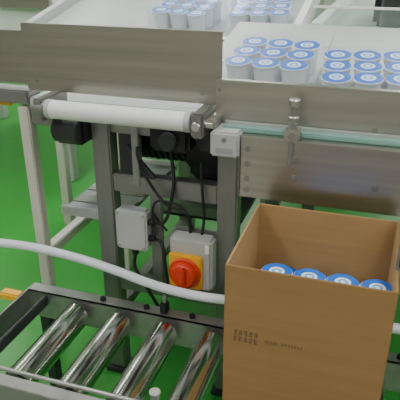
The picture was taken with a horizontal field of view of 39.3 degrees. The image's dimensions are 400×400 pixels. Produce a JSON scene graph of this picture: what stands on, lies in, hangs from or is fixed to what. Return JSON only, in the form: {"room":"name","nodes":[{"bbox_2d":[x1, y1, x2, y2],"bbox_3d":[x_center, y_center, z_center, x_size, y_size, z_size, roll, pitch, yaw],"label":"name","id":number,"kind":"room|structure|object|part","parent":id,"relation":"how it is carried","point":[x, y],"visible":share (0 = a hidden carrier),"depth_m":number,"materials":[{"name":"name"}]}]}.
{"room":"factory floor","nodes":[
{"label":"factory floor","id":0,"kind":"room"},
{"bbox_2d":[0,82,399,399],"bbox_3d":[0.285,-0.250,4.406,14.000,0.100,16.000,8,26,16],"label":"floor","id":1,"kind":"structure","parent":0,"point":[19,269],"depth_m":3.18,"materials":[{"name":"green paint"}]},
{"bbox_2d":[0,0,78,180],"bbox_3d":[-1.442,-1.224,4.434,1.650,1.650,1.450,8,26,16],"label":"machine","id":2,"kind":"object","parent":1,"relation":"on","point":[13,13],"visible":0.25,"depth_m":3.59,"materials":[{"name":"white metal"}]},
{"bbox_2d":[18,104,132,285],"bbox_3d":[-0.488,0.017,2.435,0.042,1.050,0.740,8,26,16],"label":"support stand","id":3,"kind":"object","parent":1,"relation":"on","point":[28,128],"visible":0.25,"depth_m":2.07,"materials":[{"name":"beige paint"}]},
{"bbox_2d":[61,158,176,219],"bbox_3d":[-0.325,-0.060,2.411,0.270,0.040,0.590,8,26,16],"label":"shelf","id":4,"kind":"object","parent":3,"relation":"attached to","point":[85,205],"visible":0.47,"depth_m":2.28,"materials":[{"name":"grey metal"}]},
{"bbox_2d":[26,0,325,224],"bbox_3d":[0.075,-0.891,3.715,1.405,1.640,2.020,8,26,16],"label":"table","id":5,"kind":"object","parent":1,"relation":"on","point":[128,13],"visible":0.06,"depth_m":3.07,"materials":[{"name":"white metal"}]},
{"bbox_2d":[151,0,221,29],"bbox_3d":[-0.061,-0.938,2.817,0.305,0.173,0.316,11,27,24],"label":"pack","id":6,"kind":"object","parent":5,"relation":"on","point":[195,14],"visible":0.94,"depth_m":2.75,"materials":[{"name":"white plastic"}]},
{"bbox_2d":[228,0,292,31],"bbox_3d":[0.297,-0.903,2.728,0.304,0.171,0.318,5,25,10],"label":"pack","id":7,"kind":"object","parent":5,"relation":"on","point":[243,10],"visible":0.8,"depth_m":2.65,"materials":[{"name":"white plastic"}]},
{"bbox_2d":[0,5,399,396],"bbox_3d":[0.219,0.057,2.011,3.100,1.328,1.430,8,26,16],"label":"conveyor","id":8,"kind":"object","parent":1,"relation":"on","point":[163,91],"depth_m":1.69,"materials":[{"name":"metal"}]},
{"bbox_3d":[-0.736,-0.365,1.968,0.160,0.057,0.040,8,26,16],"label":"yellow handle","id":9,"kind":"part","parent":8,"relation":"part of","materials":[{"name":"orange plastic"}]},
{"bbox_3d":[-0.921,-0.491,1.977,0.810,0.235,0.080,8,26,16],"label":"guard panel","id":10,"kind":"part","parent":8,"relation":"part of","materials":[{"name":"metal"}]},
{"bbox_3d":[-0.319,0.192,2.050,0.090,1.050,0.090,8,26,16],"label":"frame leg","id":11,"kind":"part","parent":8,"relation":"part of","materials":[{"name":"metal"}]},
{"bbox_3d":[-0.247,-0.420,1.710,0.660,0.210,0.031,8,26,16],"label":"guard panel","id":12,"kind":"part","parent":8,"relation":"part of","materials":[{"name":"metal"}]},
{"bbox_2d":[115,204,155,254],"bbox_3d":[-0.217,0.108,1.914,0.132,0.176,0.057,8,26,16],"label":"junction box","id":13,"kind":"object","parent":8,"relation":"attached to","point":[133,223],"visible":0.99,"depth_m":1.89,"materials":[{"name":"grey plastic"}]},
{"bbox_2d":[133,255,159,306],"bbox_3d":[-0.180,0.318,1.993,0.114,0.273,0.044,8,26,16],"label":"power cable","id":14,"kind":"object","parent":13,"relation":"attached to","point":[150,293],"visible":0.66,"depth_m":1.97,"materials":[{"name":"black plastic"}]},
{"bbox_3d":[-0.201,-0.156,1.832,0.147,0.235,0.030,8,26,16],"label":"adjuster plate","id":15,"kind":"part","parent":8,"relation":"part of","materials":[{"name":"paint"}]},
{"bbox_2d":[135,146,191,232],"bbox_3d":[-0.126,-0.047,1.826,0.204,0.316,0.050,13,28,27],"label":"power cable","id":16,"kind":"object","parent":8,"relation":"attached to","point":[136,147],"visible":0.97,"depth_m":1.82,"materials":[{"name":"black plastic"}]},
{"bbox_2d":[154,152,174,224],"bbox_3d":[-0.112,-0.034,1.827,0.079,0.258,0.054,-15,28,-29],"label":"power cable","id":17,"kind":"object","parent":8,"relation":"attached to","point":[164,221],"visible":0.93,"depth_m":1.82,"materials":[{"name":"black plastic"}]},
{"bbox_2d":[151,200,193,230],"bbox_3d":[-0.089,0.055,1.844,0.141,0.119,0.022,4,25,9],"label":"power cable","id":18,"kind":"object","parent":8,"relation":"attached to","point":[156,201],"visible":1,"depth_m":1.83,"materials":[{"name":"black plastic"}]},
{"bbox_3d":[-0.061,-0.227,1.930,0.340,0.188,0.158,8,26,16],"label":"drive motor","id":19,"kind":"part","parent":8,"relation":"part of","materials":[{"name":"paint"}]},
{"bbox_3d":[-0.065,-0.131,2.760,0.090,1.050,0.090,8,26,16],"label":"frame leg","id":20,"kind":"part","parent":8,"relation":"part of","materials":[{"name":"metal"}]},
{"bbox_2d":[168,230,215,290],"bbox_3d":[-0.033,0.217,1.859,0.148,0.193,0.123,8,26,16],"label":"switch","id":21,"kind":"object","parent":8,"relation":"attached to","point":[192,256],"visible":0.99,"depth_m":1.84,"materials":[{"name":"grey plastic"}]},
{"bbox_2d":[154,237,193,289],"bbox_3d":[-0.089,0.234,1.911,0.153,0.205,0.043,8,26,16],"label":"power cable","id":22,"kind":"object","parent":21,"relation":"attached to","point":[158,240],"visible":0.56,"depth_m":1.89,"materials":[{"name":"black plastic"}]},
{"bbox_2d":[200,160,204,234],"bbox_3d":[0.007,-0.002,1.804,0.013,0.254,0.046,-7,25,-14],"label":"power cable","id":23,"kind":"object","parent":21,"relation":"attached to","point":[201,161],"visible":1,"depth_m":1.78,"materials":[{"name":"black plastic"}]},
{"bbox_3d":[-0.014,0.202,1.920,0.145,0.240,0.005,8,26,16],"label":"mounting bracket","id":24,"kind":"part","parent":8,"relation":"part of","materials":[{"name":"grey plastic"}]},
{"bbox_3d":[0.095,0.248,1.928,0.090,1.050,0.090,8,26,16],"label":"frame leg","id":25,"kind":"part","parent":8,"relation":"part of","materials":[{"name":"metal"}]},
{"bbox_2d":[224,37,320,83],"bbox_3d":[0.243,-0.450,1.863,0.286,0.157,0.298,10,26,20],"label":"pack","id":26,"kind":"object","parent":8,"relation":"on","point":[278,62],"visible":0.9,"depth_m":1.81,"materials":[{"name":"white plastic"}]},
{"bbox_3d":[0.348,-0.076,2.638,0.090,1.050,0.090,8,26,16],"label":"frame leg","id":27,"kind":"part","parent":8,"relation":"part of","materials":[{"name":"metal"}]},
{"bbox_3d":[0.253,-0.184,1.528,0.044,0.188,0.053,8,26,16],"label":"clamp post","id":28,"kind":"part","parent":8,"relation":"part of","materials":[{"name":"metal"}]},
{"bbox_3d":[0.835,-0.186,1.410,1.652,0.126,0.036,8,26,16],"label":"guard panel","id":29,"kind":"part","parent":8,"relation":"part of","materials":[{"name":"metal"}]},
{"bbox_3d":[0.867,-0.014,1.431,1.560,0.188,0.096,8,26,16],"label":"plate","id":30,"kind":"part","parent":8,"relation":"part of","materials":[{"name":"metal"}]},
{"bbox_2d":[321,50,399,89],"bbox_3d":[0.511,-0.371,1.723,0.286,0.158,0.299,5,25,12],"label":"pack","id":31,"kind":"object","parent":8,"relation":"on","point":[337,66],"visible":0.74,"depth_m":1.69,"materials":[{"name":"white"}]},
{"bbox_2d":[0,282,399,399],"bbox_3d":[-0.052,0.641,1.715,1.600,0.510,0.480,8,26,16],"label":"conveyor","id":32,"kind":"object","parent":1,"relation":"on","point":[64,313],"visible":0.66,"depth_m":1.74,"materials":[{"name":"silver metal"}]},
{"bbox_3d":[-0.635,0.446,1.834,0.086,0.108,0.480,8,26,16],"label":"plate","id":33,"kind":"part","parent":32,"relation":"part of","materials":[{"name":"paint"}]},
{"bbox_3d":[-0.049,0.622,1.452,1.450,0.104,0.042,8,26,16],"label":"rail","id":34,"kind":"part","parent":32,"relation":"part of","materials":[{"name":"silver metal"}]},
{"bbox_3d":[-0.121,0.544,1.438,1.600,0.054,0.012,8,26,16],"label":"guide rail","id":35,"kind":"part","parent":32,"relation":"part of","materials":[{"name":"silver metal"}]},
{"bbox_2d":[0,238,399,334],"bbox_3d":[-0.223,0.242,1.848,1.802,0.105,0.042,8,26,16],"label":"air hose","id":36,"kind":"object","parent":32,"relation":"on","point":[126,274],"visible":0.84,"depth_m":1.84,"materials":[{"name":"plastic"}]},
{"bbox_2d":[222,203,398,399],"bbox_3d":[0.287,0.310,1.452,0.372,0.462,0.348,8,26,16],"label":"cardboard box","id":37,"kind":"object","parent":32,"relation":"on","point":[287,336],"visible":0.99,"depth_m":1.31,"materials":[{"name":"brown cardboard"}]},
{"bbox_2d":[261,263,391,290],"bbox_3d":[0.316,0.346,1.462,0.317,0.377,0.324,8,26,16],"label":"cups","id":38,"kind":"object","parent":37,"relation":"in","point":[275,267],"visible":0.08,"depth_m":1.36,"materials":[{"name":"white"}]},
{"bbox_2d":[302,0,399,209],"bbox_3d":[1.408,-0.569,3.490,1.230,1.240,2.240,8,26,16],"label":"conveyor","id":39,"kind":"object","parent":1,"relation":"on","point":[332,17],"visible":0.31,"depth_m":3.05,"materials":[{"name":"white metal"}]},
{"bbox_2d":[373,0,399,27],"bbox_3d":[1.096,-1.034,2.774,0.420,0.318,0.705,8,26,16],"label":"machine","id":40,"kind":"object","parent":39,"relation":"on","point":[384,18],"visible":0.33,"depth_m":2.56,"materials":[{"name":"black plastic"}]},
{"bbox_2d":[311,0,336,22],"bbox_3d":[2.773,-5.085,10.616,14.000,3.550,0.100,8,26,16],"label":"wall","id":41,"kind":"structure","parent":0,"point":[328,2],"depth_m":11.18,"materials":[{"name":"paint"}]}
]}

